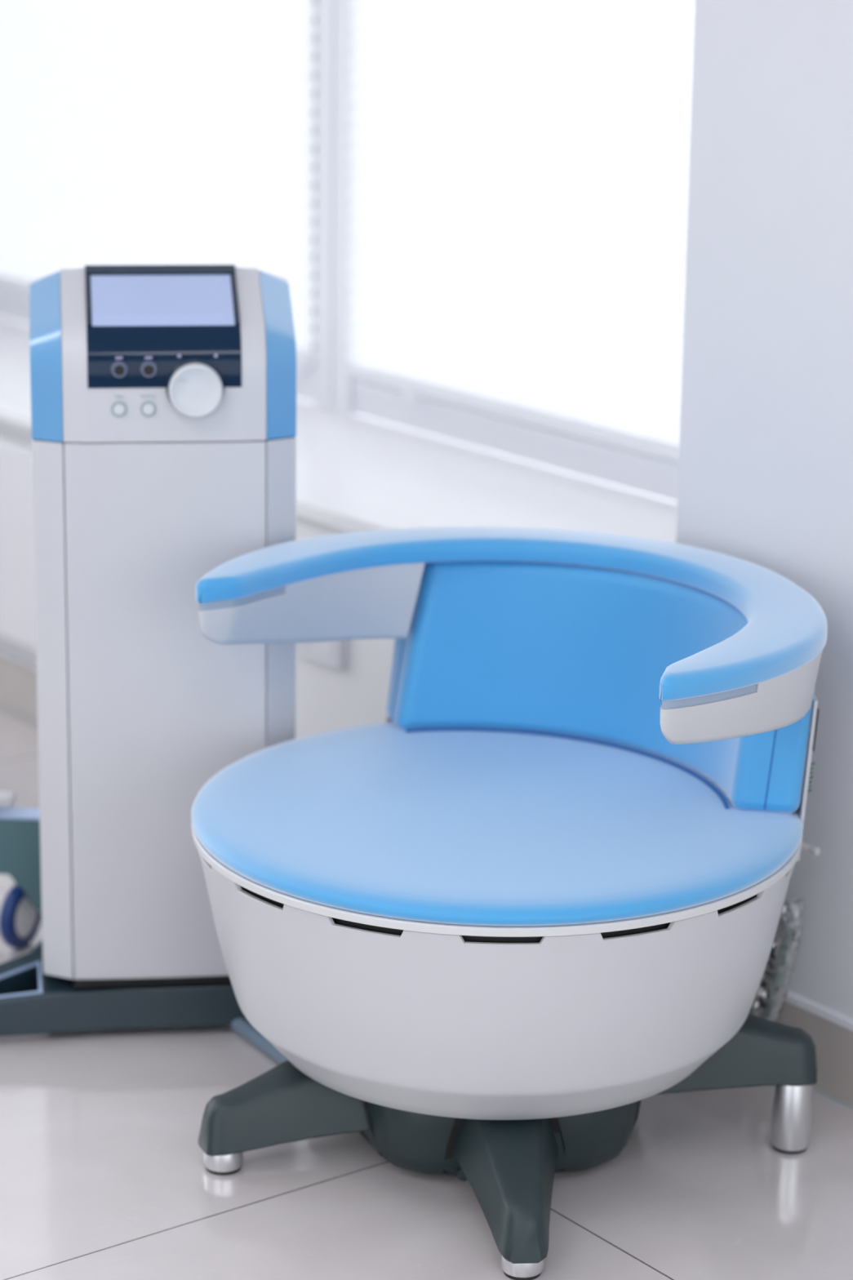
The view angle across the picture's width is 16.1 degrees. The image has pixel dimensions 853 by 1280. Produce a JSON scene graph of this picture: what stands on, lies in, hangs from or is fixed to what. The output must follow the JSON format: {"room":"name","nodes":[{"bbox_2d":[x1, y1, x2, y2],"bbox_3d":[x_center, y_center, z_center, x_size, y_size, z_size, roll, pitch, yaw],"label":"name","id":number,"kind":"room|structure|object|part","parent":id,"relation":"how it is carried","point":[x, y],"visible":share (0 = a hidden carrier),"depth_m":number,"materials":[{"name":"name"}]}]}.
{"room":"medical treatment room","nodes":[
{"label":"medical treatment room","id":0,"kind":"room"},
{"bbox_2d":[0,708,852,1279],"bbox_3d":[-1.123,0.982,2.970,5.440,0.050,8.400,-11,19,-36],"label":"floor","id":1,"kind":"structure","parent":0,"point":[104,1174],"depth_m":3.91,"materials":[{"name":"beige tile"}]},
{"bbox_2d":[0,791,41,948],"bbox_3d":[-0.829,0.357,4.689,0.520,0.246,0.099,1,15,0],"label":"trolley","id":2,"kind":"object","parent":1,"relation":"on","point":[20,913],"visible":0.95,"depth_m":4.67,"materials":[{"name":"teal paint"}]},
{"bbox_2d":[0,791,14,807],"bbox_3d":[-0.803,0.244,4.671,0.330,0.017,0.034,1,15,0],"label":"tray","id":3,"kind":"object","parent":2,"relation":"on","point":[6,797],"depth_m":4.66,"materials":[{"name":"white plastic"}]},
{"bbox_3d":[-0.828,0.261,4.672,0.520,0.018,0.047,1,15,0],"label":"plate","id":4,"kind":"part","parent":2,"relation":"part of","materials":[{"name":"blue plastic"}]},
{"bbox_3d":[-0.829,0.345,4.694,0.520,0.185,0.040,1,15,0],"label":"chassis panel","id":5,"kind":"part","parent":2,"relation":"part of","materials":[{"name":"teal paint"}]},
{"bbox_2d":[0,264,296,1064],"bbox_3d":[-0.347,0.020,4.335,0.792,1.099,0.441,3,16,8],"label":"control console","id":6,"kind":"object","parent":1,"relation":"on","point":[163,439],"visible":0.89,"depth_m":4.23,"materials":[{"name":"white paint"}]},
{"bbox_3d":[-0.541,0.074,4.384,0.046,0.788,0.274,-1,16,-7],"label":"panel","id":7,"kind":"part","parent":6,"relation":"part of","materials":[{"name":"white paint"}]},
{"bbox_2d":[111,356,127,377],"bbox_3d":[-0.420,-0.372,4.123,0.024,0.028,0.018,1,15,0],"label":"socket","id":8,"kind":"object","parent":6,"relation":"attached to","point":[118,364],"depth_m":4.12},
{"bbox_3d":[-0.385,0.499,4.498,0.821,0.063,0.298,-1,16,-7],"label":"frame","id":9,"kind":"part","parent":6,"relation":"part of","materials":[{"name":"paint"}]},
{"bbox_2d":[140,395,155,397],"bbox_3d":[-0.382,-0.334,4.141,0.020,0.003,0.002,-1,16,-7],"label":"print","id":10,"kind":"object","parent":6,"relation":"on","point":[141,396],"depth_m":4.14},
{"bbox_2d":[140,355,156,377],"bbox_3d":[-0.380,-0.373,4.128,0.024,0.028,0.018,1,15,0],"label":"socket","id":11,"kind":"object","parent":6,"relation":"attached to","point":[148,363],"depth_m":4.12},
{"bbox_3d":[-0.367,-0.435,4.197,0.210,0.141,0.160,-1,16,-7],"label":"control panel","id":12,"kind":"part","parent":6,"relation":"part of","materials":[{"name":"black plastic"}]},
{"bbox_3d":[-0.368,0.102,4.290,0.278,0.788,0.050,-1,16,-7],"label":"panel","id":13,"kind":"part","parent":6,"relation":"part of","materials":[{"name":"white paint"}]},
{"bbox_3d":[-0.223,0.068,4.421,0.046,0.788,0.274,-1,16,-7],"label":"panel","id":14,"kind":"part","parent":6,"relation":"part of","materials":[{"name":"white paint"}]},
{"bbox_2d":[191,526,827,1279],"bbox_3d":[0.100,0.298,4.021,0.833,0.741,0.830,12,19,35],"label":"chair","id":15,"kind":"object","parent":1,"relation":"on","point":[514,910],"visible":1,"depth_m":3.88,"materials":[{"name":"blue leather"}]},
{"bbox_3d":[-0.171,0.597,3.980,0.261,0.120,0.156,-6,17,-22],"label":"leg","id":16,"kind":"part","parent":15,"relation":"part of","materials":[{"name":"grey plastic"}]},
{"bbox_3d":[0.049,0.679,3.913,0.018,0.021,0.057,1,15,1],"label":"brake lever","id":17,"kind":"part","parent":15,"relation":"part of","materials":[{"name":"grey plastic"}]},
{"bbox_2d":[191,721,803,926],"bbox_3d":[0.093,0.224,3.988,0.804,0.024,0.804,12,19,35],"label":"seat cushion","id":18,"kind":"object","parent":15,"relation":"on","point":[388,824],"depth_m":3.88,"materials":[{"name":"blue leather"}]},
{"bbox_2d":[240,885,757,942],"bbox_3d":[0.092,0.266,3.999,0.774,0.036,0.774,1,15,0],"label":"vent","id":19,"kind":"object","parent":15,"relation":"attached to","point":[282,914],"depth_m":3.67,"materials":[{"name":"plastic"}]},
{"bbox_3d":[0.110,0.654,3.788,0.156,0.120,0.315,0,15,-4],"label":"leg","id":20,"kind":"part","parent":15,"relation":"part of","materials":[{"name":"grey plastic"}]},
{"bbox_3d":[0.263,0.037,4.175,0.679,0.247,0.233,12,19,35],"label":"backrest","id":21,"kind":"part","parent":15,"relation":"part of","materials":[{"name":"blue leather"}]},
{"bbox_3d":[0.378,0.545,4.031,0.287,0.096,0.156,3,16,8],"label":"leg","id":22,"kind":"part","parent":15,"relation":"part of","materials":[{"name":"grey plastic"}]},
{"bbox_2d":[0,316,852,1031],"bbox_3d":[0.794,0.294,4.307,0.613,0.615,8.400,-11,19,-36],"label":"wall","id":23,"kind":"structure","parent":0,"point":[327,698],"depth_m":5.09,"materials":[{"name":"paint"}]},
{"bbox_2d":[0,435,35,649],"bbox_3d":[-0.988,-0.270,6.001,0.088,0.368,2.000,-11,19,-36],"label":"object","id":24,"kind":"object","parent":23,"relation":"attached to","point":[17,596],"visible":0.09,"depth_m":5.66,"materials":[{"name":"metal"}]},
{"bbox_2d":[0,435,31,462],"bbox_3d":[-0.997,-0.440,5.945,0.056,0.010,2.000,-11,19,-36],"label":"grille","id":25,"kind":"object","parent":24,"relation":"attached to","point":[11,451],"depth_m":5.64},
{"bbox_2d":[0,0,334,409],"bbox_3d":[-0.759,-1.553,6.314,0.082,1.835,2.041,-11,19,-36],"label":"window","id":26,"kind":"structure","parent":23,"relation":"attached to","point":[315,387],"depth_m":5.69,"materials":[{"name":"white plastic"}]},
{"bbox_2d":[0,0,316,376],"bbox_3d":[-0.798,-1.563,6.283,0.030,1.760,1.949,-11,19,-36],"label":"blind","id":27,"kind":"object","parent":26,"relation":"attached to","point":[133,132],"visible":0.87,"depth_m":6.08,"materials":[{"name":"fabric"}]},
{"bbox_3d":[-0.808,-0.745,6.510,0.022,0.018,1.949,-11,19,-36],"label":"rail","id":28,"kind":"part","parent":27,"relation":"part of","materials":[{"name":"white plastic"}]},
{"bbox_3d":[-0.243,-0.520,5.793,0.012,0.026,0.025,-11,19,-36],"label":"handle","id":29,"kind":"part","parent":27,"relation":"part of","materials":[{"name":"white plastic"}]},
{"bbox_2d":[295,640,346,670],"bbox_3d":[-0.180,-0.003,5.043,0.020,0.080,0.140,-11,19,-36],"label":"wall socket","id":30,"kind":"object","parent":23,"relation":"attached to","point":[333,654],"visible":0.44,"depth_m":5.01,"materials":[{"name":"white plastic"}]},
{"bbox_2d":[297,642,309,647],"bbox_3d":[-0.207,-0.010,5.066,0.005,0.048,0.048,-11,19,-36],"label":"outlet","id":31,"kind":"object","parent":30,"relation":"attached to","point":[300,644],"depth_m":5.06,"materials":[{"name":"white plastic"}]},
{"bbox_2d":[318,640,334,657],"bbox_3d":[-0.165,0.006,5.012,0.005,0.048,0.048,-11,19,-36],"label":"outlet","id":32,"kind":"object","parent":30,"relation":"attached to","point":[326,649],"depth_m":5.01,"materials":[{"name":"white plastic"}]},
{"bbox_2d":[332,0,679,502],"bbox_3d":[0.321,-1.165,4.965,0.082,1.835,1.494,-11,19,-36],"label":"window","id":33,"kind":"structure","parent":23,"relation":"attached to","point":[647,473],"depth_m":5.50,"materials":[{"name":"white plastic"}]},
{"bbox_3d":[0.323,-1.163,4.967,0.004,1.700,1.384,-11,19,-36],"label":"pane","id":34,"kind":"part","parent":33,"relation":"part of","materials":[{"name":"glass"}]},
{"bbox_2d":[342,0,695,461],"bbox_3d":[0.293,-1.174,4.919,0.030,1.754,1.426,-11,19,-36],"label":"blind","id":35,"kind":"object","parent":23,"relation":"attached to","point":[518,171],"visible":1,"depth_m":5.20,"materials":[{"name":"fabric"}]},
{"bbox_3d":[-0.026,-0.446,5.520,0.014,0.022,0.035,-11,19,-36],"label":"handle","id":36,"kind":"part","parent":35,"relation":"part of","materials":[{"name":"white plastic"}]},
{"bbox_3d":[0.283,-0.353,5.147,0.022,0.018,1.426,-11,19,-36],"label":"rail","id":37,"kind":"part","parent":35,"relation":"part of","materials":[{"name":"white plastic"}]},
{"bbox_2d":[675,0,852,1018],"bbox_3d":[1.988,-0.316,2.569,0.588,2.750,4.562,-11,19,-36],"label":"wall pillar","id":38,"kind":"structure","parent":0,"point":[766,466],"depth_m":4.09,"materials":[{"name":"white paint"}]},
{"bbox_2d":[0,653,852,1109],"bbox_3d":[0.563,0.580,4.204,0.012,0.113,8.400,-11,19,-36],"label":"baseboard","id":39,"kind":"structure","parent":38,"relation":"attached to","point":[833,1042],"depth_m":4.22,"materials":[{"name":"tile"}]},
{"bbox_2d":[801,842,820,855],"bbox_3d":[0.510,0.279,4.134,0.033,0.017,0.091,-2,16,-10],"label":"plug","id":40,"kind":"object","parent":38,"relation":"attached to","point":[811,849],"visible":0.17,"depth_m":4.10,"materials":[{"name":"white plastic"}]},
{"bbox_2d":[752,864,805,1022],"bbox_3d":[0.484,0.417,4.191,0.033,0.312,0.094,-10,19,-35],"label":"cable","id":41,"kind":"object","parent":40,"relation":"hanging from","point":[771,989],"visible":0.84,"depth_m":4.18,"materials":[{"name":"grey plastic"}]}
]}

